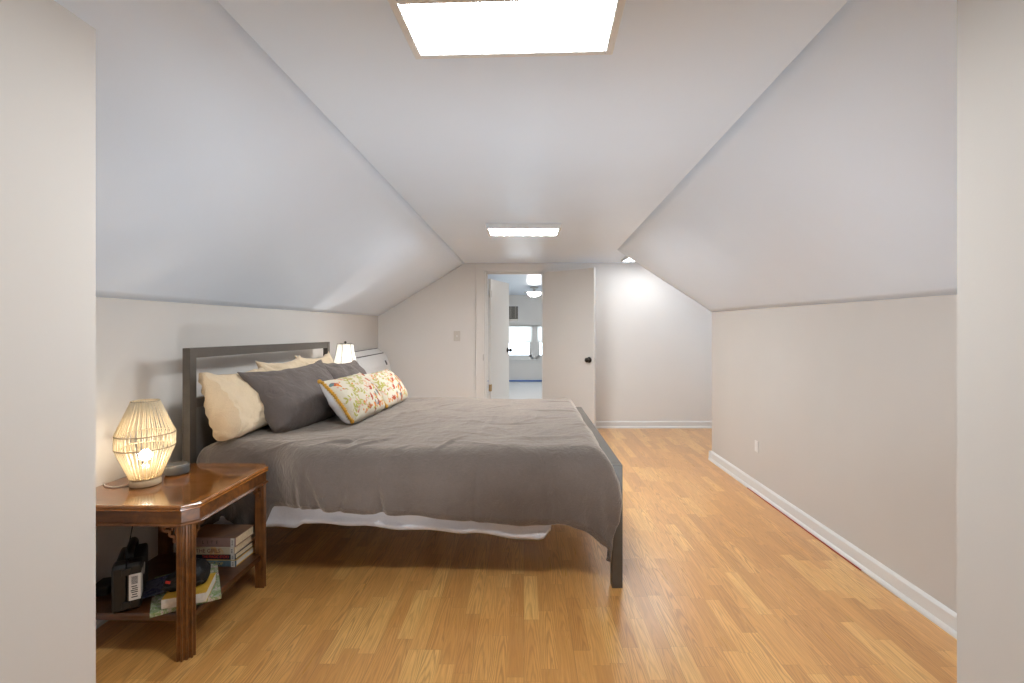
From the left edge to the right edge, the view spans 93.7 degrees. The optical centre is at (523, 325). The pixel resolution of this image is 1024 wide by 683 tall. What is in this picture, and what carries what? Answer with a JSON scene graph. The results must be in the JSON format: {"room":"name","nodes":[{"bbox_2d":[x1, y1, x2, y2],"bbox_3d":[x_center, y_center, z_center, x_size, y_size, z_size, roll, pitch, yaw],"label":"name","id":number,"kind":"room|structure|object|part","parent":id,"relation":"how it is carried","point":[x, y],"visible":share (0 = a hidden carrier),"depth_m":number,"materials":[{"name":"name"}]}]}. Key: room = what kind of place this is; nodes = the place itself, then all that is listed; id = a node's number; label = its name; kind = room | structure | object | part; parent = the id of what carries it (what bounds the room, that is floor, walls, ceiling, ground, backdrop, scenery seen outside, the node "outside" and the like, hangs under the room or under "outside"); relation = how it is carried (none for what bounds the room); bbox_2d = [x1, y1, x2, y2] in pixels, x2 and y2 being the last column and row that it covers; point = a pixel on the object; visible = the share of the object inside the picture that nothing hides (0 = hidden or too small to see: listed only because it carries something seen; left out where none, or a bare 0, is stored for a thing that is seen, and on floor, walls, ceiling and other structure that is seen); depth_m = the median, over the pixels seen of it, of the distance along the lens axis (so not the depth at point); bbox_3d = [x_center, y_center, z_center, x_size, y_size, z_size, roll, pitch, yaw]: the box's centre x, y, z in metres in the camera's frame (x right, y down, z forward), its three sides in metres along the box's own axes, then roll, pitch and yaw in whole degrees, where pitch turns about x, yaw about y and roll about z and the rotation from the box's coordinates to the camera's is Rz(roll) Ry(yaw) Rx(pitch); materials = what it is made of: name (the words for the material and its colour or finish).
{"room":"bedroom","nodes":[
{"label":"bedroom","id":0,"kind":"room"},
{"bbox_2d":[0,0,95,682],"bbox_3d":[-1.414,0.200,-0.958,0.892,2.200,4.085,0,0,0],"label":"wall","id":1,"kind":"structure","parent":0,"point":[48,53],"depth_m":0.97,"materials":[{"name":"beige paint"}]},
{"bbox_2d":[96,297,377,582],"bbox_3d":[-1.935,0.577,1.560,0.150,1.446,9.120,0,0,0],"label":"wall","id":2,"kind":"structure","parent":0,"point":[140,344],"depth_m":2.49,"materials":[{"name":"beige paint"}]},
{"bbox_2d":[96,620,108,628],"bbox_3d":[-1.847,1.256,3.603,0.026,0.088,5.035,0,0,0],"label":"baseboard","id":3,"kind":"structure","parent":2,"relation":"attached to","point":[99,623],"depth_m":2.08,"materials":[{"name":"white paint"}]},
{"bbox_2d":[54,0,463,315],"bbox_3d":[-1.339,-0.514,1.560,1.168,0.776,9.120,0,0,0],"label":"ceiling","id":4,"kind":"structure","parent":0,"point":[219,181],"depth_m":1.89,"materials":[{"name":"paint"}]},
{"bbox_2d":[488,274,541,294],"bbox_3d":[0.000,-0.780,8.870,5.200,0.100,5.260,0,0,0],"label":"ceiling","id":5,"kind":"structure","parent":0,"point":[519,284],"depth_m":7.88,"materials":[{"name":"paint"}]},
{"bbox_2d":[524,287,541,296],"bbox_3d":[0.190,-0.640,9.000,0.380,0.180,0.380,0,0,0],"label":"ceiling lamp","id":6,"kind":"object","parent":5,"relation":"attached to","point":[533,293],"visible":0.94,"depth_m":8.92,"materials":[{"name":"white glass"}]},
{"bbox_2d":[509,295,541,377],"bbox_3d":[0.000,0.285,11.360,5.200,2.030,0.120,0,0,0],"label":"wall","id":7,"kind":"structure","parent":0,"point":[530,308],"depth_m":11.30,"materials":[{"name":"paint"}]},
{"bbox_2d":[509,305,518,322],"bbox_3d":[-0.400,-0.285,11.269,0.580,0.410,0.058,0,0,0],"label":"air conditioner","id":8,"kind":"object","parent":7,"relation":"attached to","point":[513,309],"visible":0.41,"depth_m":11.26,"materials":[{"name":"white plastic"}]},
{"bbox_2d":[509,306,517,317],"bbox_3d":[-0.400,-0.320,11.265,0.520,0.280,0.030,0,0,0],"label":"grille","id":9,"kind":"object","parent":8,"relation":"attached to","point":[513,310],"depth_m":11.26,"materials":[{"name":"grey metal"}]},
{"bbox_2d":[509,322,541,362],"bbox_3d":[0.250,0.390,11.330,2.180,0.980,0.160,0,0,0],"label":"window","id":10,"kind":"structure","parent":7,"relation":"in","point":[517,333],"depth_m":11.30,"materials":[{"name":"white glass"}]},
{"bbox_3d":[-0.247,0.555,11.345,0.855,0.360,0.030,0,0,0],"label":"sash","id":11,"kind":"part","parent":10,"relation":"part of","materials":[{"name":"white glass"}]},
{"bbox_2d":[509,325,532,341],"bbox_3d":[-0.247,0.172,11.300,0.905,0.405,0.004,0,0,0],"label":"roller blind","id":12,"kind":"object","parent":10,"relation":"attached to","point":[517,333],"depth_m":11.30,"materials":[{"name":"white fabric"}]},
{"bbox_2d":[537,325,541,341],"bbox_3d":[0.748,0.172,11.300,0.905,0.405,0.004,0,0,0],"label":"roller blind","id":13,"kind":"object","parent":10,"relation":"attached to","point":[539,327],"depth_m":11.30,"materials":[{"name":"white fabric"}]},
{"bbox_2d":[509,378,541,379],"bbox_3d":[0.000,1.260,11.287,5.200,0.080,0.026,0,0,0],"label":"baseboard","id":14,"kind":"structure","parent":7,"relation":"attached to","point":[509,378],"depth_m":11.29,"materials":[{"name":"white paint"}]},
{"bbox_2d":[536,325,541,358],"bbox_3d":[0.748,0.375,11.354,0.945,0.810,0.112,0,0,0],"label":"window","id":15,"kind":"structure","parent":7,"relation":"in","point":[538,327],"depth_m":11.31,"materials":[{"name":"white glass"}]},
{"bbox_3d":[0.748,0.555,11.345,0.855,0.360,0.030,0,0,0],"label":"sash","id":16,"kind":"part","parent":15,"relation":"part of","materials":[{"name":"white paint"}]},
{"bbox_2d":[96,382,956,682],"bbox_3d":[0.300,1.350,4.150,7.400,0.100,14.700,0,0,0],"label":"floor","id":17,"kind":"structure","parent":0,"point":[720,585],"depth_m":2.20,"materials":[{"name":"brown wood"}]},
{"bbox_2d":[96,463,268,661],"bbox_3d":[-1.560,0.998,2.144,0.580,0.605,0.580,0,0,1],"label":"end table","id":18,"kind":"object","parent":17,"relation":"on","point":[178,506],"visible":0.66,"depth_m":1.95,"materials":[{"name":"brown wood"}]},
{"bbox_2d":[96,577,110,596],"bbox_3d":[-1.803,1.113,2.110,0.070,0.036,0.222,0,0,-12],"label":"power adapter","id":19,"kind":"object","parent":18,"relation":"on","point":[103,587],"visible":0.41,"depth_m":2.02,"materials":[{"name":"black plastic"}]},
{"bbox_2d":[111,537,147,613],"bbox_3d":[-1.641,1.021,2.005,0.093,0.220,0.268,0,0,-33],"label":"tool case","id":20,"kind":"object","parent":18,"relation":"on","point":[129,573],"visible":1,"depth_m":1.91,"materials":[{"name":"black plastic"}]},
{"bbox_3d":[-1.659,0.939,2.030,0.030,0.055,0.194,0,0,-33],"label":"handle","id":21,"kind":"part","parent":20,"relation":"part of","materials":[{"name":"black plastic"}]},
{"bbox_2d":[131,576,137,597],"bbox_3d":[-1.550,1.037,1.909,0.022,0.083,0.001,0,0,-33],"label":"label","id":22,"kind":"object","parent":20,"relation":"attached to","point":[133,576],"depth_m":1.91,"materials":[{"name":"white paper"}]},
{"bbox_2d":[103,399,175,488],"bbox_3d":[-1.677,0.510,2.092,0.262,0.368,0.219,0,0,-36],"label":"table lamp","id":23,"kind":"object","parent":18,"relation":"on","point":[147,476],"visible":1,"depth_m":2.06,"materials":[{"name":"beige wicker"}]},
{"bbox_3d":[-1.780,0.691,2.076,0.140,0.006,0.042,0,0,9],"label":"cord","id":24,"kind":"part","parent":23,"relation":"part of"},
{"bbox_2d":[140,464,150,478],"bbox_3d":[-1.660,0.636,2.105,0.036,0.054,0.036,0,0,0],"label":"socket","id":25,"kind":"object","parent":23,"relation":"attached to","point":[146,464],"depth_m":2.09,"materials":[{"name":"white plastic"}]},
{"bbox_3d":[-1.660,0.567,2.105,0.050,0.050,0.050,0,0,0],"label":"bulb","id":26,"kind":"part","parent":23,"relation":"part of","materials":[{"name":"white glass"}]},
{"bbox_3d":[-1.799,1.036,2.411,0.046,0.527,0.046,0,0,1],"label":"leg","id":27,"kind":"part","parent":18,"relation":"part of","materials":[{"name":"brown wood"}]},
{"bbox_2d":[164,461,189,476],"bbox_3d":[-1.630,0.671,2.255,0.098,0.048,0.098,0,0,0],"label":"smart speaker","id":28,"kind":"object","parent":18,"relation":"on","point":[179,468],"visible":0.94,"depth_m":2.22},
{"bbox_2d":[96,552,260,620],"bbox_3d":[-1.560,1.146,2.144,0.514,0.028,0.514,0,0,1],"label":"shelf","id":29,"kind":"object","parent":18,"relation":"attached to","point":[164,563],"depth_m":2.09,"materials":[{"name":"brown wood"}]},
{"bbox_2d":[150,564,220,617],"bbox_3d":[-1.448,1.123,2.062,0.235,0.016,0.335,0,0,-35],"label":"picture book","id":30,"kind":"object","parent":18,"relation":"on","point":[155,610],"visible":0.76,"depth_m":1.97,"materials":[{"name":"paper"}]},
{"bbox_2d":[142,574,169,598],"bbox_3d":[-1.551,1.099,2.027,0.085,0.036,0.111,0,0,-29],"label":"magazine","id":31,"kind":"object","parent":30,"relation":"on","point":[153,587],"visible":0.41,"depth_m":2.02,"materials":[{"name":"blue paper"}]},
{"bbox_2d":[161,573,215,608],"bbox_3d":[-1.384,1.095,1.990,0.150,0.038,0.171,0,0,-21],"label":"paperback","id":32,"kind":"object","parent":30,"relation":"on","point":[203,591],"visible":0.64,"depth_m":1.93,"materials":[{"name":"yellow paper"}]},
{"bbox_2d":[161,558,210,591],"bbox_3d":[-1.406,1.030,2.002,0.160,0.087,0.141,0,0,-22],"label":"pouch","id":33,"kind":"object","parent":32,"relation":"on","point":[203,567],"visible":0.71,"depth_m":1.98,"materials":[{"name":"black fabric"}]},
{"bbox_3d":[-1.321,1.036,1.877,0.046,0.527,0.046,0,0,1],"label":"leg","id":34,"kind":"part","parent":18,"relation":"part of","materials":[{"name":"brown wood"}]},
{"bbox_2d":[206,546,253,566],"bbox_3d":[-1.468,1.115,2.328,0.235,0.031,0.153,0,0,1],"label":"book","id":35,"kind":"object","parent":18,"relation":"on","point":[221,563],"visible":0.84,"depth_m":2.25,"materials":[{"name":"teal paper"}]},
{"bbox_2d":[196,541,252,559],"bbox_3d":[-1.469,1.087,2.329,0.232,0.026,0.142,0,0,2],"label":"book","id":36,"kind":"object","parent":35,"relation":"on","point":[247,547],"visible":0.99,"depth_m":2.26,"materials":[{"name":"paper"}]},
{"bbox_2d":[196,536,251,554],"bbox_3d":[-1.477,1.056,2.326,0.238,0.034,0.150,0,0,0],"label":"book","id":37,"kind":"object","parent":36,"relation":"on","point":[199,550],"visible":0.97,"depth_m":2.25,"materials":[{"name":"beige paper"}]},
{"bbox_2d":[196,524,253,546],"bbox_3d":[-1.474,1.016,2.330,0.245,0.044,0.155,0,0,2],"label":"book","id":38,"kind":"object","parent":37,"relation":"on","point":[208,535],"visible":0.92,"depth_m":2.30,"materials":[{"name":"brown paper"}]},
{"bbox_3d":[-1.311,1.036,2.403,0.046,0.527,0.046,0,0,1],"label":"leg","id":39,"kind":"part","parent":18,"relation":"part of","materials":[{"name":"brown wood"}]},
{"bbox_2d":[355,348,390,373],"bbox_3d":[-1.726,0.784,5.395,0.212,1.031,1.070,0,0,0],"label":"air conditioner","id":40,"kind":"object","parent":17,"relation":"on","point":[372,360],"visible":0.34,"depth_m":5.38,"materials":[{"name":"white plastic"}]},
{"bbox_2d":[182,342,622,587],"bbox_3d":[-0.624,0.707,3.289,2.226,1.187,1.821,0,0,0],"label":"bed","id":41,"kind":"object","parent":17,"relation":"on","point":[197,434],"visible":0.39,"depth_m":2.47,"materials":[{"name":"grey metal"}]},
{"bbox_3d":[-1.718,0.707,2.465,0.039,1.186,0.050,0,0,0],"label":"headboard post","id":42,"kind":"part","parent":41,"relation":"part of","materials":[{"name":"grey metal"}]},
{"bbox_3d":[-1.718,0.400,3.320,0.031,0.050,1.662,0,0,0],"label":"headboard rail","id":43,"kind":"part","parent":41,"relation":"part of","materials":[{"name":"grey wood"}]},
{"bbox_3d":[-1.716,0.691,3.320,0.013,0.538,1.662,0,0,0],"label":"headboard panel","id":44,"kind":"part","parent":41,"relation":"part of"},
{"bbox_3d":[-1.718,0.151,3.320,0.037,0.077,1.662,0,0,0],"label":"headboard rail","id":45,"kind":"part","parent":41,"relation":"part of","materials":[{"name":"grey wood"}]},
{"bbox_3d":[-1.718,0.719,4.175,0.039,1.162,0.050,0,0,0],"label":"headboard post","id":46,"kind":"part","parent":41,"relation":"part of","materials":[{"name":"grey wood"}]},
{"bbox_3d":[0.463,0.716,3.235,0.052,0.052,1.613,0,0,0],"label":"footboard rail","id":47,"kind":"part","parent":41,"relation":"part of","materials":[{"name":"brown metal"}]},
{"bbox_3d":[0.463,0.995,2.404,0.052,0.610,0.050,0,0,0],"label":"footboard post","id":48,"kind":"part","parent":41,"relation":"part of","materials":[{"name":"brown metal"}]},
{"bbox_3d":[-0.625,0.787,3.253,2.080,0.284,1.555,0,0,0],"label":"mattress","id":49,"kind":"object","parent":41,"relation":"on","visible":0},
{"bbox_2d":[214,506,550,539],"bbox_3d":[-0.733,0.948,2.414,1.739,0.239,0.092,0,0,3],"label":"sheet","id":50,"kind":"object","parent":49,"relation":"on","point":[280,516],"visible":0.27,"depth_m":2.40,"materials":[{"name":"white fabric"}]},
{"bbox_2d":[196,397,621,561],"bbox_3d":[-0.596,0.872,3.215,2.158,0.580,1.826,0,0,0],"label":"duvet","id":51,"kind":"object","parent":49,"relation":"on","point":[514,462],"visible":0.84,"depth_m":2.35,"materials":[{"name":"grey fabric"}]},
{"bbox_2d":[198,368,267,440],"bbox_3d":[-1.558,0.418,2.738,0.238,0.364,0.609,0,0,1],"label":"pillow","id":52,"kind":"object","parent":51,"relation":"on","point":[234,409],"visible":0.6,"depth_m":2.48,"materials":[{"name":"beige fabric"}]},
{"bbox_2d":[255,355,305,371],"bbox_3d":[-1.555,0.413,3.244,0.247,0.398,0.587,0,0,-3],"label":"pillow","id":53,"kind":"object","parent":51,"relation":"on","point":[298,362],"visible":0.23,"depth_m":3.12,"materials":[{"name":"beige fabric"}]},
{"bbox_2d":[237,360,336,432],"bbox_3d":[-1.376,0.433,3.012,0.315,0.389,0.783,0,0,11],"label":"pillow","id":54,"kind":"object","parent":51,"relation":"on","point":[292,399],"visible":0.69,"depth_m":2.79,"materials":[{"name":"grey fabric"}]},
{"bbox_2d":[295,351,333,364],"bbox_3d":[-1.550,0.412,3.755,0.246,0.399,0.604,0,0,3],"label":"pillow","id":55,"kind":"object","parent":51,"relation":"on","point":[326,358],"visible":0.19,"depth_m":3.78,"materials":[{"name":"beige fabric"}]},
{"bbox_2d":[323,360,366,378],"bbox_3d":[-1.342,0.446,3.745,0.276,0.387,0.699,0,0,4],"label":"pillow","id":56,"kind":"object","parent":51,"relation":"on","point":[336,370],"visible":0.27,"depth_m":3.59,"materials":[{"name":"grey fabric"}]},
{"bbox_2d":[317,372,384,423],"bbox_3d":[-1.083,0.458,3.088,0.255,0.288,0.582,0,0,7],"label":"floral cushion","id":57,"kind":"object","parent":51,"relation":"on","point":[355,398],"visible":1,"depth_m":2.92,"materials":[{"name":"fabric"}]},
{"bbox_3d":[-1.105,0.443,2.832,0.037,0.328,0.062,-37,-3,4],"label":"fringe trim","id":58,"kind":"part","parent":57,"relation":"part of","materials":[{"name":"fabric"}]},
{"bbox_3d":[-1.128,0.485,3.103,0.097,0.319,0.566,-37,-3,4],"label":"panel","id":59,"kind":"part","parent":57,"relation":"part of","materials":[{"name":"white fabric"}]},
{"bbox_2d":[364,369,407,408],"bbox_3d":[-1.040,0.467,3.621,0.230,0.272,0.531,0,0,4],"label":"floral cushion","id":60,"kind":"object","parent":51,"relation":"on","point":[393,391],"visible":0.81,"depth_m":3.51,"materials":[{"name":"fabric"}]},
{"bbox_2d":[370,370,406,401],"bbox_3d":[-1.006,0.437,3.633,0.077,0.290,0.478,-38,-2,3],"label":"print","id":61,"kind":"object","parent":60,"relation":"attached to","point":[387,382],"depth_m":3.53},
{"bbox_2d":[509,380,541,381],"bbox_3d":[0.000,1.286,11.252,3.200,0.028,0.044,0,0,0],"label":"tape","id":62,"kind":"object","parent":17,"relation":"on","point":[509,380],"visible":0.29,"depth_m":11.23,"materials":[{"name":"blue"}]},
{"bbox_2d":[747,487,860,570],"bbox_3d":[1.790,1.297,3.200,0.006,0.005,1.300,0,0,0],"label":"cord","id":63,"kind":"object","parent":17,"relation":"on","point":[747,487],"visible":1,"depth_m":3.00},
{"bbox_3d":[-1.560,0.998,4.440,0.580,0.605,0.580,0,0,0],"label":"end table","id":64,"kind":"object","parent":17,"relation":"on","visible":0},
{"bbox_2d":[334,341,356,363],"bbox_3d":[-1.600,0.414,4.300,0.200,0.560,0.229,0,0,0],"label":"table lamp","id":65,"kind":"object","parent":64,"relation":"on","point":[345,352],"visible":0.57,"depth_m":4.24,"materials":[{"name":"white fabric"}]},
{"bbox_2d":[217,0,847,262],"bbox_3d":[0.300,-0.860,1.560,7.400,0.120,9.520,0,0,0],"label":"ceiling","id":66,"kind":"structure","parent":0,"point":[590,145],"depth_m":1.74,"materials":[{"name":"paint"}]},
{"bbox_2d":[388,0,625,58],"bbox_3d":[-0.036,-0.780,1.232,0.558,0.040,0.254,0,0,2],"label":"recessed light","id":67,"kind":"object","parent":66,"relation":"in","point":[432,29],"visible":1,"depth_m":1.23,"materials":[{"name":"white plastic"}]},
{"bbox_2d":[486,223,560,235],"bbox_3d":[-0.004,-0.780,3.900,0.590,0.040,0.314,0,0,0],"label":"recessed light","id":68,"kind":"object","parent":66,"relation":"in","point":[493,229],"visible":1,"depth_m":3.80,"materials":[{"name":"white plastic"}]},
{"bbox_2d":[489,229,557,234],"bbox_3d":[-0.004,-0.768,3.900,0.546,0.008,0.270,0,0,0],"label":"diffuser","id":69,"kind":"object","parent":68,"relation":"attached to","point":[491,231],"depth_m":3.89,"materials":[{"name":"white plastic"}]},
{"bbox_2d":[621,256,634,261],"bbox_3d":[1.470,-0.785,5.600,0.604,0.030,0.364,0,0,0],"label":"recessed light","id":70,"kind":"object","parent":66,"relation":"in","point":[625,259],"visible":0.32,"depth_m":5.67,"materials":[{"name":"white plastic"}]},
{"bbox_2d":[378,263,711,420],"bbox_3d":[0.300,0.250,6.180,7.400,2.100,0.120,0,0,0],"label":"wall","id":71,"kind":"structure","parent":0,"point":[654,341],"depth_m":6.12,"materials":[{"name":"paint"}]},
{"bbox_2d":[454,331,459,340],"bbox_3d":[-0.854,0.128,6.110,0.084,0.130,0.020,0,0,0],"label":"light switch","id":72,"kind":"object","parent":71,"relation":"attached to","point":[456,333],"visible":1,"depth_m":6.11,"materials":[{"name":"white plastic"}]},
{"bbox_2d":[488,279,511,398],"bbox_3d":[-0.345,0.339,6.603,0.171,1.907,0.730,0,0,19],"label":"door","id":73,"kind":"structure","parent":71,"relation":"in","point":[498,291],"depth_m":6.54,"materials":[{"name":"white paint"}]},
{"bbox_2d":[476,263,551,398],"bbox_3d":[-0.128,0.252,6.199,0.975,2.096,0.202,0,0,0],"label":"door frame","id":74,"kind":"structure","parent":71,"relation":"attached to","point":[480,267],"depth_m":6.10,"materials":[{"name":"white paint"}]},
{"bbox_2d":[543,268,595,426],"bbox_3d":[0.536,0.308,5.826,0.791,1.967,0.171,0,0,42],"label":"door","id":75,"kind":"structure","parent":71,"relation":"in","point":[569,296],"depth_m":5.77,"materials":[{"name":"white paint"}]},
{"bbox_3d":[0.773,0.395,5.610,0.068,0.068,0.171,0,0,42],"label":"knob","id":76,"kind":"part","parent":75,"relation":"part of","materials":[{"name":"brown metal"}]},
{"bbox_2d":[596,421,711,427],"bbox_3d":[1.972,1.256,6.107,3.255,0.088,0.026,0,0,0],"label":"baseboard","id":77,"kind":"structure","parent":71,"relation":"attached to","point":[599,424],"depth_m":6.11,"materials":[{"name":"white paint"}]},
{"bbox_2d":[618,0,956,311],"bbox_3d":[1.239,-0.518,1.025,1.278,0.775,8.050,0,0,0],"label":"ceiling","id":78,"kind":"structure","parent":0,"point":[838,183],"depth_m":1.87,"materials":[{"name":"paint"}]},
{"bbox_2d":[712,294,956,612],"bbox_3d":[1.895,0.577,0.825,0.150,1.446,7.650,0,0,0],"label":"wall","id":79,"kind":"structure","parent":0,"point":[850,408],"depth_m":2.63,"materials":[{"name":"beige paint"}]},
{"bbox_2d":[755,440,758,451],"bbox_3d":[1.816,0.940,3.750,0.008,0.086,0.056,0,0,0],"label":"wall outlet","id":80,"kind":"object","parent":79,"relation":"attached to","point":[756,442],"visible":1,"depth_m":3.74,"materials":[{"name":"white plastic"}]},
{"bbox_2d":[709,451,956,638],"bbox_3d":[1.807,1.254,2.835,0.026,0.092,3.630,0,0,0],"label":"baseboard","id":81,"kind":"structure","parent":79,"relation":"attached to","point":[925,604],"depth_m":2.59,"materials":[{"name":"white paint"}]},
{"bbox_2d":[957,0,1023,682],"bbox_3d":[1.370,0.200,-0.990,0.900,2.200,4.020,0,0,0],"label":"wall","id":82,"kind":"structure","parent":0,"point":[990,33],"depth_m":0.95,"materials":[{"name":"beige paint"}]}
]}

